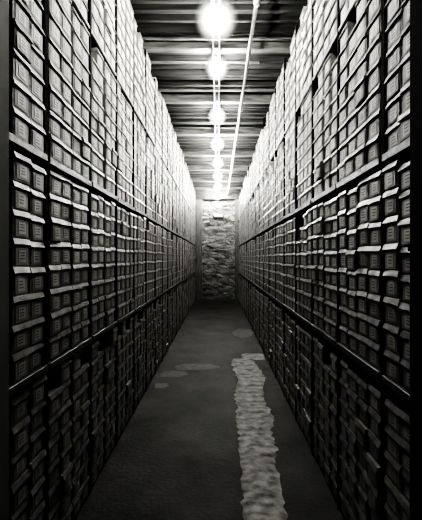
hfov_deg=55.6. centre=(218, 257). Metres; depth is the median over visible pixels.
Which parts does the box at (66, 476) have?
lid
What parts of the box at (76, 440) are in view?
lid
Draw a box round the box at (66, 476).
[59,462,72,497]
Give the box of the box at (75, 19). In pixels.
[71,6,82,36]
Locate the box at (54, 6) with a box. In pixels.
[48,0,61,25]
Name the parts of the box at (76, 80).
lid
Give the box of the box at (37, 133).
[29,119,46,151]
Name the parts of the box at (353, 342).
lid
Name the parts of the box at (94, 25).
lid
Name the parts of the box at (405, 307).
lid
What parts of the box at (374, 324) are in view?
lid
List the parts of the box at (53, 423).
lid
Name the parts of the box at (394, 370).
lid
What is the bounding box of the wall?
[202,200,234,298]
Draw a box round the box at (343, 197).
[337,189,350,210]
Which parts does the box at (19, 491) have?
lid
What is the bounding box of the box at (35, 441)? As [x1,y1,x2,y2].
[27,424,45,462]
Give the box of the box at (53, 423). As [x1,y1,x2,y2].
[48,410,60,442]
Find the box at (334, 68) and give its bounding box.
[331,59,336,82]
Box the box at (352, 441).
[347,427,357,458]
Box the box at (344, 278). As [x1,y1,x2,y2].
[338,268,348,287]
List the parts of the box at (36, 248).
lid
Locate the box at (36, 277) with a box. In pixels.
[28,267,45,293]
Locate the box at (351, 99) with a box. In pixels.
[346,92,356,116]
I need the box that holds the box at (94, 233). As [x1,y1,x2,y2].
[91,229,98,246]
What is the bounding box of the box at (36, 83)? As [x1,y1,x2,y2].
[29,68,44,102]
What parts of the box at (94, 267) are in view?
lid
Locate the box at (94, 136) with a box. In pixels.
[91,129,98,150]
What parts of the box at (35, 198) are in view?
lid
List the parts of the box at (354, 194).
lid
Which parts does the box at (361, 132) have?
lid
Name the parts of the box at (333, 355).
lid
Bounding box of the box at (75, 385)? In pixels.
[69,369,81,395]
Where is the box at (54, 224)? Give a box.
[48,217,63,241]
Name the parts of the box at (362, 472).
lid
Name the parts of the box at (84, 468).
lid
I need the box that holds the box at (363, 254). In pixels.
[357,246,370,268]
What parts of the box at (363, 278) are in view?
lid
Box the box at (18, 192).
[9,180,29,211]
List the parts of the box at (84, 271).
lid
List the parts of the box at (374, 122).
lid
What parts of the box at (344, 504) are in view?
lid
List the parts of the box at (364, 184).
lid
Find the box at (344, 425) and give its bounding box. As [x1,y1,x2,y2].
[339,415,348,442]
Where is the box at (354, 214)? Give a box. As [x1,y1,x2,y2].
[347,208,359,229]
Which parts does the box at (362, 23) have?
lid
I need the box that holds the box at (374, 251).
[367,246,380,269]
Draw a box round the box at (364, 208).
[357,199,369,223]
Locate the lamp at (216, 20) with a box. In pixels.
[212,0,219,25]
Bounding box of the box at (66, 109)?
[61,99,72,127]
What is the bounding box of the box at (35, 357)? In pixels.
[28,341,44,372]
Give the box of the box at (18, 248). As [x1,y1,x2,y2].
[9,238,30,266]
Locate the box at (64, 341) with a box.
[59,328,71,353]
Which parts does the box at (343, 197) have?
lid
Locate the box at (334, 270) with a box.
[330,268,336,285]
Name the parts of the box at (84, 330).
lid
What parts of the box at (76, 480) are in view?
lid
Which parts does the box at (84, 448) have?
lid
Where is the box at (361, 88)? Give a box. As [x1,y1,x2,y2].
[353,75,367,107]
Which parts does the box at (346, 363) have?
lid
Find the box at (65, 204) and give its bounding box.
[60,197,71,220]
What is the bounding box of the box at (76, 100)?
[71,88,82,116]
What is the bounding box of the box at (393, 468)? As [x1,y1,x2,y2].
[384,450,402,493]
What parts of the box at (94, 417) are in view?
lid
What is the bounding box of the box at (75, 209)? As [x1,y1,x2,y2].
[69,202,82,224]
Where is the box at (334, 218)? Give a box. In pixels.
[331,215,336,232]
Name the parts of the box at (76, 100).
lid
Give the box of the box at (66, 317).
[60,306,71,330]
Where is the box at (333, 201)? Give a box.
[330,196,336,215]
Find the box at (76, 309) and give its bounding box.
[71,304,81,326]
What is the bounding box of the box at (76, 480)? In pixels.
[71,468,81,501]
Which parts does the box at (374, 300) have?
lid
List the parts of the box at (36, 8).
lid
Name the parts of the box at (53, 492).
lid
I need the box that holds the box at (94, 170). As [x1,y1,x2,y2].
[91,164,98,183]
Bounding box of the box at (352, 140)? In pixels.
[346,131,356,155]
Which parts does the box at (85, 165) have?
lid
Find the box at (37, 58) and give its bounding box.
[30,44,44,78]
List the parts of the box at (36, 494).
lid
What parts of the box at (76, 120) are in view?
lid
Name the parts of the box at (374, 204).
lid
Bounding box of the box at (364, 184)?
[358,175,369,201]
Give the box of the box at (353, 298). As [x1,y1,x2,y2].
[347,290,357,311]
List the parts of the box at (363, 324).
lid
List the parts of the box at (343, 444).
lid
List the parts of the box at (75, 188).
lid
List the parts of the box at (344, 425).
lid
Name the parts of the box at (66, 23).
lid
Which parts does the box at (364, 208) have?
lid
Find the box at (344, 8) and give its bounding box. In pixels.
[339,0,348,22]
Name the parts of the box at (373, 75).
lid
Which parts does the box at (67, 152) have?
lid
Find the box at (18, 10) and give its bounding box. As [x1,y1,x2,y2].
[9,0,31,33]
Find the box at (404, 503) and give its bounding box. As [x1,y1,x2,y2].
[396,494,409,519]
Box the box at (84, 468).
[80,457,88,486]
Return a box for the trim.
[195,190,240,199]
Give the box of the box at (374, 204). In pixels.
[367,195,380,222]
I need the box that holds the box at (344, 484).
[339,471,348,502]
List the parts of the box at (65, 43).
lid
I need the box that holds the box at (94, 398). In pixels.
[91,391,98,414]
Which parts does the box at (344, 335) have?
lid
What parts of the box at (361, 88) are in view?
lid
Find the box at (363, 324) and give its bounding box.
[356,312,368,338]
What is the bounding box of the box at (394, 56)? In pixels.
[385,38,402,75]
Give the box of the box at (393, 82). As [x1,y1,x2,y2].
[384,62,401,102]
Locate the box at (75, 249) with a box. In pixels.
[70,244,81,263]
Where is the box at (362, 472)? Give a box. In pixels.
[356,460,366,493]
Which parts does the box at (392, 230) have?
lid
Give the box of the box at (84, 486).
[80,474,89,504]
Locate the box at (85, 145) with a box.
[81,137,91,161]
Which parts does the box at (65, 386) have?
lid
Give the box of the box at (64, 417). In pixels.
[59,399,71,430]
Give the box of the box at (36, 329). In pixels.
[28,316,44,346]
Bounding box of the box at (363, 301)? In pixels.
[356,290,368,314]
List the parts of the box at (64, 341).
lid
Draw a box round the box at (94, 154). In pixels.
[91,146,98,168]
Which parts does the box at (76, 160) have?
lid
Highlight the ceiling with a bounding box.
[130,0,307,189]
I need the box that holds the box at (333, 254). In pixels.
[330,251,343,267]
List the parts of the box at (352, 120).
lid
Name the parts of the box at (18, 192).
lid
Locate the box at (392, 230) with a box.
[383,215,401,243]
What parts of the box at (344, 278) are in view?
lid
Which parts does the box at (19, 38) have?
lid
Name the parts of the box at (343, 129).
lid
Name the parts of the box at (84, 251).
lid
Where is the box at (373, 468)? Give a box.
[365,452,380,491]
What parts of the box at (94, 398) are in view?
lid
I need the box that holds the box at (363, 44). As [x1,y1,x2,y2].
[355,30,368,64]
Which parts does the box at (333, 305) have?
lid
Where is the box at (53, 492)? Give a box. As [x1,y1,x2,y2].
[48,476,60,513]
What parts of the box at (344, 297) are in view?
lid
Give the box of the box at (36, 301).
[29,292,44,319]
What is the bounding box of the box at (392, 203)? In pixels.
[382,187,400,216]
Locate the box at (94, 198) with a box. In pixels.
[91,193,98,212]
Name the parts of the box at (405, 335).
lid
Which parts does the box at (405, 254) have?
lid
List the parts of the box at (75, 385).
lid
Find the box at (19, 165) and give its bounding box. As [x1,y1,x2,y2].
[9,151,31,185]
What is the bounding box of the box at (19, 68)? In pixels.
[9,47,30,89]
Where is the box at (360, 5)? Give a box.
[355,0,368,20]
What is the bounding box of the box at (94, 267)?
[91,264,98,281]
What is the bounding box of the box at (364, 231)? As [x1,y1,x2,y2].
[358,223,369,245]
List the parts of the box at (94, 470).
lid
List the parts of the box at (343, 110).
lid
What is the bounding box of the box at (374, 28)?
[367,7,380,46]
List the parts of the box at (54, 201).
lid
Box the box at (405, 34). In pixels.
[400,22,409,57]
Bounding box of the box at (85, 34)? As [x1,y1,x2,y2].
[80,19,89,50]
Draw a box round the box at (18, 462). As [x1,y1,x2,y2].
[9,442,28,486]
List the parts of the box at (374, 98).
lid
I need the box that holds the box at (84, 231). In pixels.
[80,224,89,243]
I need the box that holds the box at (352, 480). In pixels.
[347,466,358,500]
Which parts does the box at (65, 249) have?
lid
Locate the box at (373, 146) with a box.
[365,133,380,163]
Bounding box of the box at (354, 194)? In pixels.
[347,186,359,209]
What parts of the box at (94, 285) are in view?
lid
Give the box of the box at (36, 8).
[30,0,43,27]
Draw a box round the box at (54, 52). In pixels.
[48,34,61,70]
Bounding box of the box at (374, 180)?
[367,170,380,198]
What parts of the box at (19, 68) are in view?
lid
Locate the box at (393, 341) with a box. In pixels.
[383,323,401,355]
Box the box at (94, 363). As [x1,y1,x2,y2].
[91,357,97,379]
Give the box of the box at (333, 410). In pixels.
[330,404,336,428]
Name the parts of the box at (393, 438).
lid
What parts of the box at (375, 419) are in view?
lid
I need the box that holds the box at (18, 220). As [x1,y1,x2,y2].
[9,209,30,238]
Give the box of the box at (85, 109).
[81,98,89,124]
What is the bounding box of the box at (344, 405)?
[339,396,348,423]
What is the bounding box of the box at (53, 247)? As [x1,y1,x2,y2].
[48,241,61,264]
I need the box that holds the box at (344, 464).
[339,452,348,482]
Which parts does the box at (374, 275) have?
lid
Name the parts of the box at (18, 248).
lid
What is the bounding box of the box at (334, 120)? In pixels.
[330,113,336,133]
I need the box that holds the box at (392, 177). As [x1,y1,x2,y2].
[382,159,409,191]
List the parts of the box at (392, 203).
lid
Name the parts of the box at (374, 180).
lid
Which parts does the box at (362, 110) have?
lid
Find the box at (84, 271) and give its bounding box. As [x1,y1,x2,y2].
[80,263,88,282]
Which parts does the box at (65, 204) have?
lid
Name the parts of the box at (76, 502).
lid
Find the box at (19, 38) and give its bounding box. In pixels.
[9,18,33,63]
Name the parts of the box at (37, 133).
lid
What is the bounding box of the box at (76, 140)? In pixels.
[71,130,81,155]
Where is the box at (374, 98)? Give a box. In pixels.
[367,83,380,116]
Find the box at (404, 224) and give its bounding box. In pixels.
[397,218,409,246]
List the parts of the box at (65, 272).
lid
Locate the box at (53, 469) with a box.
[48,454,60,489]
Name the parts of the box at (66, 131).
lid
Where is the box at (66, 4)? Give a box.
[61,0,71,19]
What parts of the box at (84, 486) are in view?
lid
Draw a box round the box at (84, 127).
[81,119,89,140]
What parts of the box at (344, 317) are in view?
lid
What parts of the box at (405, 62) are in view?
lid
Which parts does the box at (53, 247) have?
lid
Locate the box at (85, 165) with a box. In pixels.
[81,158,90,179]
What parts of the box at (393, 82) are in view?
lid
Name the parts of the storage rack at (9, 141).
panel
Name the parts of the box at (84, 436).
lid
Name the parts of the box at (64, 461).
lid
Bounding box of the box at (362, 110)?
[356,99,368,127]
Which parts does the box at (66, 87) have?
lid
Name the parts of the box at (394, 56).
lid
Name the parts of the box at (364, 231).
lid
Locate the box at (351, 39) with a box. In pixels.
[347,27,356,56]
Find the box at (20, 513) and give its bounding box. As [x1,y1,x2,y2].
[9,497,28,519]
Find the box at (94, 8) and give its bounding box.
[91,0,98,22]
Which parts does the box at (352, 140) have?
lid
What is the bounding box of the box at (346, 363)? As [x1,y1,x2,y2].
[340,358,362,383]
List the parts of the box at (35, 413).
lid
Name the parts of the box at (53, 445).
lid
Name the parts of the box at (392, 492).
lid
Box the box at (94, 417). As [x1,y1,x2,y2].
[91,408,98,432]
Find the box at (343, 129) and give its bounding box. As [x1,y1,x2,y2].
[337,120,347,144]
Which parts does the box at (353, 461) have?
lid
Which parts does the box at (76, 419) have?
lid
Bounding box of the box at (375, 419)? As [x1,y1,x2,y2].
[368,406,380,440]
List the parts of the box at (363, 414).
lid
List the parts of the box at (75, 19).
lid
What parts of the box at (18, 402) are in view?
lid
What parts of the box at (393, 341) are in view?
lid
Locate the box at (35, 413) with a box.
[28,399,46,435]
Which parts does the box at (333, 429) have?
lid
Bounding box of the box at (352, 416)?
[347,407,357,434]
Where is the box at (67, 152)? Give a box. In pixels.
[62,144,73,168]
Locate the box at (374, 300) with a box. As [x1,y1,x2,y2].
[367,293,380,319]
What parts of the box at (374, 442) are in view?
lid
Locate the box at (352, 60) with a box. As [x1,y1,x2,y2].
[347,47,357,74]
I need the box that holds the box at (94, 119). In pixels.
[91,111,98,134]
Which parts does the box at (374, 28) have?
lid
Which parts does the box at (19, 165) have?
lid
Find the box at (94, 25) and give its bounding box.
[91,12,99,39]
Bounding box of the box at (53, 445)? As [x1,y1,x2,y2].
[48,432,59,466]
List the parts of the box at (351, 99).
lid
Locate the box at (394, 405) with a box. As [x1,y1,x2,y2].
[384,398,409,437]
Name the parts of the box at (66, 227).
lid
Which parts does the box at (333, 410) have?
lid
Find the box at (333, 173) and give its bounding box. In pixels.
[330,167,336,186]
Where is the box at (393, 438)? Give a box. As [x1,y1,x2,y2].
[384,424,401,465]
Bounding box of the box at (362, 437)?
[353,418,368,451]
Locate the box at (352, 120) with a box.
[346,109,357,137]
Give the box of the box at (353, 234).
[346,229,362,249]
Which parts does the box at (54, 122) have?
lid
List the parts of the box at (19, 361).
lid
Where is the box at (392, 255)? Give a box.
[382,243,400,270]
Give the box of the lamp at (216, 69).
[214,61,219,71]
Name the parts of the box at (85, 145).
lid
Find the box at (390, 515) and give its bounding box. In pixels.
[384,501,398,519]
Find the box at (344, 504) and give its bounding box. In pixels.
[339,489,348,519]
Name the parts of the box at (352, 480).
lid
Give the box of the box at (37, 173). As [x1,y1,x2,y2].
[29,163,45,192]
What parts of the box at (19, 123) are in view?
lid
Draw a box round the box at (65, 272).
[59,264,71,285]
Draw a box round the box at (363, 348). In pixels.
[356,333,368,361]
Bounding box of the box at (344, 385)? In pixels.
[339,377,348,402]
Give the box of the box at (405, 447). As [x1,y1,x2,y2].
[398,437,409,473]
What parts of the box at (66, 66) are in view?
lid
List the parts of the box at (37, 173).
lid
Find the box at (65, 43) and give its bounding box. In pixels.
[60,28,72,61]
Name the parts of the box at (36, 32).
lid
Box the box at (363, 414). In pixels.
[357,398,369,428]
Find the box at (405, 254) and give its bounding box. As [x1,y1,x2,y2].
[399,247,409,274]
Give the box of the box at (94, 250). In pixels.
[91,247,97,263]
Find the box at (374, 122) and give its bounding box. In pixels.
[366,108,380,140]
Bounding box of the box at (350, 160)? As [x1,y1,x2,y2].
[344,152,354,176]
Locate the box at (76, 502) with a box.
[71,488,81,519]
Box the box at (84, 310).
[80,300,88,321]
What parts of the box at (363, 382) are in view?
lid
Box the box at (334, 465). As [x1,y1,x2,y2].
[330,455,336,481]
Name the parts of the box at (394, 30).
lid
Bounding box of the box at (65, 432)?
[59,420,71,452]
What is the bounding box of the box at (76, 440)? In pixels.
[70,428,82,458]
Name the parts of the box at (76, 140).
lid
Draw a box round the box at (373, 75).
[366,57,380,94]
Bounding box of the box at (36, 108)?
[29,94,44,127]
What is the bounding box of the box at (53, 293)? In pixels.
[48,287,61,312]
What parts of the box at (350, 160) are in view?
lid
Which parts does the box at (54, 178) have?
lid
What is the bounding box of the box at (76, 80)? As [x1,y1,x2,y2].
[71,68,82,96]
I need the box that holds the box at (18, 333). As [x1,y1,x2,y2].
[9,321,30,354]
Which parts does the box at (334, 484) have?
lid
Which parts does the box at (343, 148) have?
lid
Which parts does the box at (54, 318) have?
lid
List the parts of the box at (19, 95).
lid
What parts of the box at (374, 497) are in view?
lid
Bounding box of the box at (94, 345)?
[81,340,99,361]
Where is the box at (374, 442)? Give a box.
[368,429,380,466]
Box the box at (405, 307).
[399,302,409,332]
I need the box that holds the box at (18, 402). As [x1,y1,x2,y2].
[9,388,29,427]
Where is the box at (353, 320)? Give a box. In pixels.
[347,309,358,332]
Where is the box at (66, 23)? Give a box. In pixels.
[61,7,71,40]
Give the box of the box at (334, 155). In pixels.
[330,149,336,169]
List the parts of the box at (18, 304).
lid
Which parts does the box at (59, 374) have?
lid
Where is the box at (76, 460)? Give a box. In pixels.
[70,449,81,478]
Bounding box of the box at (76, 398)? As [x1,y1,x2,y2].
[69,389,82,416]
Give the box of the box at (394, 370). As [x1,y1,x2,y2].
[383,349,402,384]
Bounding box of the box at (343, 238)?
[338,228,348,247]
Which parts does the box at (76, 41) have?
lid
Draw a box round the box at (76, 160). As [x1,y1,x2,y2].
[71,151,81,174]
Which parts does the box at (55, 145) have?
lid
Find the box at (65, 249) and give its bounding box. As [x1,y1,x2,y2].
[60,242,71,263]
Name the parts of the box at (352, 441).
lid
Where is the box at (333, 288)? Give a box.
[330,285,336,303]
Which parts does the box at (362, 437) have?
lid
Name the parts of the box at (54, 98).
lid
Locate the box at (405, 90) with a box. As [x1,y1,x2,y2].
[399,81,409,113]
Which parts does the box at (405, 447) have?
lid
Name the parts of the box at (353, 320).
lid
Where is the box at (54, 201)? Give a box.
[48,193,61,218]
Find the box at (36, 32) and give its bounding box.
[29,14,44,53]
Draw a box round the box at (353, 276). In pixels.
[347,270,357,290]
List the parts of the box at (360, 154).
lid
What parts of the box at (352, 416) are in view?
lid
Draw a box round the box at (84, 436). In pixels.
[81,419,88,445]
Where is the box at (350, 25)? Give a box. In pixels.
[338,21,356,51]
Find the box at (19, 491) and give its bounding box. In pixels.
[9,469,30,515]
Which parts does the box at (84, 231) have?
lid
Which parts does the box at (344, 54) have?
lid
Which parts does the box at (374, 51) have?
lid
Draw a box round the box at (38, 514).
[27,499,45,519]
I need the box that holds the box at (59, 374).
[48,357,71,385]
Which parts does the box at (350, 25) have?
lid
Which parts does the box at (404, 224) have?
lid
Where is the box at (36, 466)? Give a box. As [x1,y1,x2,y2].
[27,449,46,489]
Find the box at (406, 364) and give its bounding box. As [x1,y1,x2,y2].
[400,358,409,390]
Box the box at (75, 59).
[71,47,81,76]
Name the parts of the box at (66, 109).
lid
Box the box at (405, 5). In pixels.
[400,0,409,29]
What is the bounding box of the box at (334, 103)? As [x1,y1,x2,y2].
[330,95,336,117]
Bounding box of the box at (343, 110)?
[338,100,347,126]
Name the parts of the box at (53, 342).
lid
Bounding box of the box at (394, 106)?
[385,92,401,128]
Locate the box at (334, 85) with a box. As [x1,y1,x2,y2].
[330,77,336,100]
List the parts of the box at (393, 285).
lid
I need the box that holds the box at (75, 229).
[67,223,81,243]
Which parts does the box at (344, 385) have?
lid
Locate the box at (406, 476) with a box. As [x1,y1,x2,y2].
[401,466,409,501]
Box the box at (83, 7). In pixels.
[80,0,88,19]
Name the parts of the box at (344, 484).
lid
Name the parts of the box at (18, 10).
lid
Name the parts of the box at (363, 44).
lid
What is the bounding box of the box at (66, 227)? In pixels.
[62,220,71,241]
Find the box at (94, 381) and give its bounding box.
[91,374,98,396]
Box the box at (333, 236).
[330,232,343,250]
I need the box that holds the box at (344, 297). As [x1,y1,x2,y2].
[339,286,349,307]
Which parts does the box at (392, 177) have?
lid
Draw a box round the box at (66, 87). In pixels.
[61,75,72,105]
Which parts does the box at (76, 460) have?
lid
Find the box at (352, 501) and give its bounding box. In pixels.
[347,486,357,519]
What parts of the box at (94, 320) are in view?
lid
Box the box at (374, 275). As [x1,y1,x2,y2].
[367,270,380,294]
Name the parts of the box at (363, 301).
lid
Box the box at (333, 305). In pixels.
[330,302,336,321]
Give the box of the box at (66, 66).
[60,51,72,83]
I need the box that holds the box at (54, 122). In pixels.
[48,109,62,139]
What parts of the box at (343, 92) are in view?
lid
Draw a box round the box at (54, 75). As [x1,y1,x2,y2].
[48,59,62,94]
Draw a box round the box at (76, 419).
[70,409,81,437]
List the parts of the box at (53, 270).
lid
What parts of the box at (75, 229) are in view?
lid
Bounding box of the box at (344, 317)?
[339,305,348,327]
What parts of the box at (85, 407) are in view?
lid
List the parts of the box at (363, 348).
lid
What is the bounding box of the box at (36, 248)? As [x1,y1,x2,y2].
[29,241,44,266]
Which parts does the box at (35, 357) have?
lid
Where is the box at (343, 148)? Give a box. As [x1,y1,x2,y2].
[338,140,347,162]
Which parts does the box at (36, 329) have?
lid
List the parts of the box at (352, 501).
lid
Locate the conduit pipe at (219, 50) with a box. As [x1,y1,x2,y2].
[218,0,220,193]
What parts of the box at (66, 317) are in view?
lid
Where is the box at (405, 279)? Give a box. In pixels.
[400,275,409,303]
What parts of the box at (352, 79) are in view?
lid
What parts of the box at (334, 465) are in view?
lid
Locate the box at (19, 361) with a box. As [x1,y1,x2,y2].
[9,348,30,384]
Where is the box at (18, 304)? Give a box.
[9,293,30,325]
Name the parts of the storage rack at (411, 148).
panel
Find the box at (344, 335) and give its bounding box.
[339,324,348,347]
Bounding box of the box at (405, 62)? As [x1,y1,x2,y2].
[400,52,409,86]
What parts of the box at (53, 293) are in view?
lid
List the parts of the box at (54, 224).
lid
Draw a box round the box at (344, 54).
[338,42,348,70]
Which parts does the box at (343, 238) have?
lid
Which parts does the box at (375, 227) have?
lid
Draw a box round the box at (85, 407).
[80,400,90,426]
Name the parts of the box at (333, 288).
lid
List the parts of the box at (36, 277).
lid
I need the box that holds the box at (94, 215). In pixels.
[91,211,97,229]
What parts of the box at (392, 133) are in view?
lid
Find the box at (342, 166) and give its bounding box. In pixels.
[338,161,345,181]
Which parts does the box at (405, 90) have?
lid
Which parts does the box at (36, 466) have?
lid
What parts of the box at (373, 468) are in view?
lid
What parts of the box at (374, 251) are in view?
lid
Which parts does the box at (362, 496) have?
lid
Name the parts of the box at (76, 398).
lid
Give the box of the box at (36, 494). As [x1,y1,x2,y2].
[27,474,45,517]
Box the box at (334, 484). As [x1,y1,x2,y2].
[330,472,336,498]
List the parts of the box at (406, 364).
lid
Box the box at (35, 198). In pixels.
[28,189,45,217]
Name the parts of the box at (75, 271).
lid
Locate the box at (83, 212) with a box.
[80,204,88,224]
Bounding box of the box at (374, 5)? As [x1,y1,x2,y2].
[367,0,380,23]
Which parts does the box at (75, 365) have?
lid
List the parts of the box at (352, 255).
lid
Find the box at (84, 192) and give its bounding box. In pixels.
[80,185,88,206]
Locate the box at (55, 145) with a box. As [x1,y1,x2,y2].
[48,133,63,163]
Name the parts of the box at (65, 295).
lid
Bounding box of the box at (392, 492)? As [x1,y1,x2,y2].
[383,475,400,519]
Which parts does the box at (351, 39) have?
lid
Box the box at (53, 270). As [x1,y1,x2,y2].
[48,265,61,288]
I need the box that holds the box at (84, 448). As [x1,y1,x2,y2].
[80,437,89,466]
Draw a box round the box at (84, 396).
[81,381,88,405]
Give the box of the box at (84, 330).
[80,319,89,341]
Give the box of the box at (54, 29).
[48,10,61,47]
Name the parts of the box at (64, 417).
lid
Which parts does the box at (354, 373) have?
lid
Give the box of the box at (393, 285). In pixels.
[383,270,404,298]
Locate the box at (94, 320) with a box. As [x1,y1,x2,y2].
[91,315,98,334]
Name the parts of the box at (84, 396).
lid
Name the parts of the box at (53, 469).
lid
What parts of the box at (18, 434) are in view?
lid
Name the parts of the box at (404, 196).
lid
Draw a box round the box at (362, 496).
[356,481,369,519]
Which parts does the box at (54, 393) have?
lid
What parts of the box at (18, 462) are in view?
lid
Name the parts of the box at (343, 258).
lid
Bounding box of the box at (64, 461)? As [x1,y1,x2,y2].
[59,441,71,475]
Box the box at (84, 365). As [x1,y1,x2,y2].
[80,362,89,386]
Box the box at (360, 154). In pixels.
[353,143,366,171]
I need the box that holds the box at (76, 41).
[71,27,82,58]
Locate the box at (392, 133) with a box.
[384,122,398,150]
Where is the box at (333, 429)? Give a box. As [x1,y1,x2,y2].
[329,422,336,445]
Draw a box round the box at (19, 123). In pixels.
[9,106,31,142]
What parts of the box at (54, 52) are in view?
lid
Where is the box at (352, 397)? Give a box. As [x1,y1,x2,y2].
[347,388,358,416]
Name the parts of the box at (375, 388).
lid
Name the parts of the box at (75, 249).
lid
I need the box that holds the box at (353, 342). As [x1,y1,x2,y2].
[347,329,357,353]
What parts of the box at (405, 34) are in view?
lid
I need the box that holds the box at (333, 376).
[329,370,336,392]
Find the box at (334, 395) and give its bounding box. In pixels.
[330,387,336,409]
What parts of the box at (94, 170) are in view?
lid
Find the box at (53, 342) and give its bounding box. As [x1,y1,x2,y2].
[48,333,60,360]
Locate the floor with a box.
[75,299,343,519]
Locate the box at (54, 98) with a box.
[48,84,62,117]
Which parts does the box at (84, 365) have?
lid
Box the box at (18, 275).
[9,266,30,295]
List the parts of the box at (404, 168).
lid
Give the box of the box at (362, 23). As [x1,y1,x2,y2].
[354,7,368,44]
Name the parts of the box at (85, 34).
lid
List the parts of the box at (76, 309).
lid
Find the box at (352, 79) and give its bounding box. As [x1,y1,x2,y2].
[346,67,356,96]
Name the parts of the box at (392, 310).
lid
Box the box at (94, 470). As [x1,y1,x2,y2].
[91,459,98,486]
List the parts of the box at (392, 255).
lid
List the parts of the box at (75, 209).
lid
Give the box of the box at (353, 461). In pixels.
[347,447,358,479]
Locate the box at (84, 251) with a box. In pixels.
[79,244,89,262]
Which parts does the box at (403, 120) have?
lid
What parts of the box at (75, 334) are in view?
lid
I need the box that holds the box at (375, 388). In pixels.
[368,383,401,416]
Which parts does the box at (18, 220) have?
lid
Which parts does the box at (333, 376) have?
lid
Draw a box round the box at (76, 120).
[71,109,82,136]
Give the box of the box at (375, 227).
[368,221,380,245]
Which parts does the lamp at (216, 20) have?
bulb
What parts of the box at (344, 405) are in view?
lid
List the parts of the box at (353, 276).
lid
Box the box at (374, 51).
[367,32,380,69]
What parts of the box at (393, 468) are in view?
lid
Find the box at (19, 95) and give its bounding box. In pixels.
[9,76,31,117]
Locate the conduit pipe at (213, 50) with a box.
[211,0,216,192]
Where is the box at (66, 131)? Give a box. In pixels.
[61,121,71,148]
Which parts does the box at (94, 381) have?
lid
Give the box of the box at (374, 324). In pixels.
[367,316,380,344]
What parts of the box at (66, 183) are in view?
lid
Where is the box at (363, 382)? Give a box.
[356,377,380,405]
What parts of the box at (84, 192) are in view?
lid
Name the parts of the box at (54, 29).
lid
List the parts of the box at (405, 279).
lid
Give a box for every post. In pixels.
[196,199,201,299]
[235,199,237,299]
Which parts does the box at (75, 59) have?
lid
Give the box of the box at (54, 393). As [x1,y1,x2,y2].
[48,387,62,419]
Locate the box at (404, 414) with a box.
[398,409,409,444]
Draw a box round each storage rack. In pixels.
[0,0,195,519]
[238,0,421,519]
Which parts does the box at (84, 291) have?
lid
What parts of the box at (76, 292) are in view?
lid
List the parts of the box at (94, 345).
lid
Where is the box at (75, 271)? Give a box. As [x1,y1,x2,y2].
[70,264,81,284]
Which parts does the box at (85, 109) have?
lid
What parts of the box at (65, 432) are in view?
lid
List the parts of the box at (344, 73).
lid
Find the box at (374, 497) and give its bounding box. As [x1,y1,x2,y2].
[365,475,380,516]
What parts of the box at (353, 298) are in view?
lid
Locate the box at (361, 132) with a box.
[355,121,367,148]
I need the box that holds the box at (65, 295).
[60,285,72,308]
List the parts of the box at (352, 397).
lid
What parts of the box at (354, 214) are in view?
lid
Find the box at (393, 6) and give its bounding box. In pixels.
[384,0,403,26]
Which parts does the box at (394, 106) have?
lid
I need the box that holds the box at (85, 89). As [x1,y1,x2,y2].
[81,79,90,106]
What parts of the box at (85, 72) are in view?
lid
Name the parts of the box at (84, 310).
lid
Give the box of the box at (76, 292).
[71,284,82,305]
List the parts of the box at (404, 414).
lid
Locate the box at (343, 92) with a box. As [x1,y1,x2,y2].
[338,80,347,106]
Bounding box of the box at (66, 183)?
[60,174,71,199]
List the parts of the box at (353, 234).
lid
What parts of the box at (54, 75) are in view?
lid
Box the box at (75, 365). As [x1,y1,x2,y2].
[70,349,82,374]
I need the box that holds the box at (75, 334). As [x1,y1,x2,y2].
[70,323,81,347]
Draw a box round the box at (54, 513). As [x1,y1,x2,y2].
[48,499,60,519]
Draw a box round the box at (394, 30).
[385,8,402,51]
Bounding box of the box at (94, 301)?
[91,298,98,316]
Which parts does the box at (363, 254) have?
lid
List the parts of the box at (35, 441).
lid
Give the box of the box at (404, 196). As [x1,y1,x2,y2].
[398,189,409,218]
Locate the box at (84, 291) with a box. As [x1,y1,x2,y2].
[79,282,88,301]
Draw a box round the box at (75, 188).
[70,182,81,204]
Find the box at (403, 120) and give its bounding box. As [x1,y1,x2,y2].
[397,108,409,143]
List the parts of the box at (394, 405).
lid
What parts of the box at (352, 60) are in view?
lid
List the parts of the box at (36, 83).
lid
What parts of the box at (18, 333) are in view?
lid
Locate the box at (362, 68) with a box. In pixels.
[354,53,368,82]
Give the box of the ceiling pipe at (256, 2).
[227,0,259,194]
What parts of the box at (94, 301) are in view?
lid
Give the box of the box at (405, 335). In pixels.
[399,330,409,361]
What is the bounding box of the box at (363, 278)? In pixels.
[356,268,370,291]
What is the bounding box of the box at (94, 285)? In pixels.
[91,281,98,299]
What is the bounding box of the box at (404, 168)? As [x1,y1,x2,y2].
[398,160,409,191]
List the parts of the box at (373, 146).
lid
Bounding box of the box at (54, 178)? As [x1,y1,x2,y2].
[48,169,62,196]
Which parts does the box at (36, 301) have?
lid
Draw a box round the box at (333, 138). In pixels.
[329,130,336,153]
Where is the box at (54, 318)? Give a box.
[48,310,62,336]
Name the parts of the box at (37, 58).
lid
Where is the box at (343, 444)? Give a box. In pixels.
[339,433,348,463]
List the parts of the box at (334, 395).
lid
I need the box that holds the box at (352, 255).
[345,250,358,270]
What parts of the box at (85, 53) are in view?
lid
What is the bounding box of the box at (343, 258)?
[338,248,348,267]
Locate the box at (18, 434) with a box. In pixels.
[9,415,30,457]
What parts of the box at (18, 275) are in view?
lid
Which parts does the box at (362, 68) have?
lid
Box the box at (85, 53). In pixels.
[81,41,89,67]
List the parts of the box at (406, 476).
lid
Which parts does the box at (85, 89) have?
lid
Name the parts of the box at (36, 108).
lid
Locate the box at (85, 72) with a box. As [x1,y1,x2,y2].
[80,59,89,85]
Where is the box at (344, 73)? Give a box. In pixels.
[339,60,348,88]
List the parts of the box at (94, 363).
lid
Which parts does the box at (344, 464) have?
lid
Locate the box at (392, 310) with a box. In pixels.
[383,296,401,327]

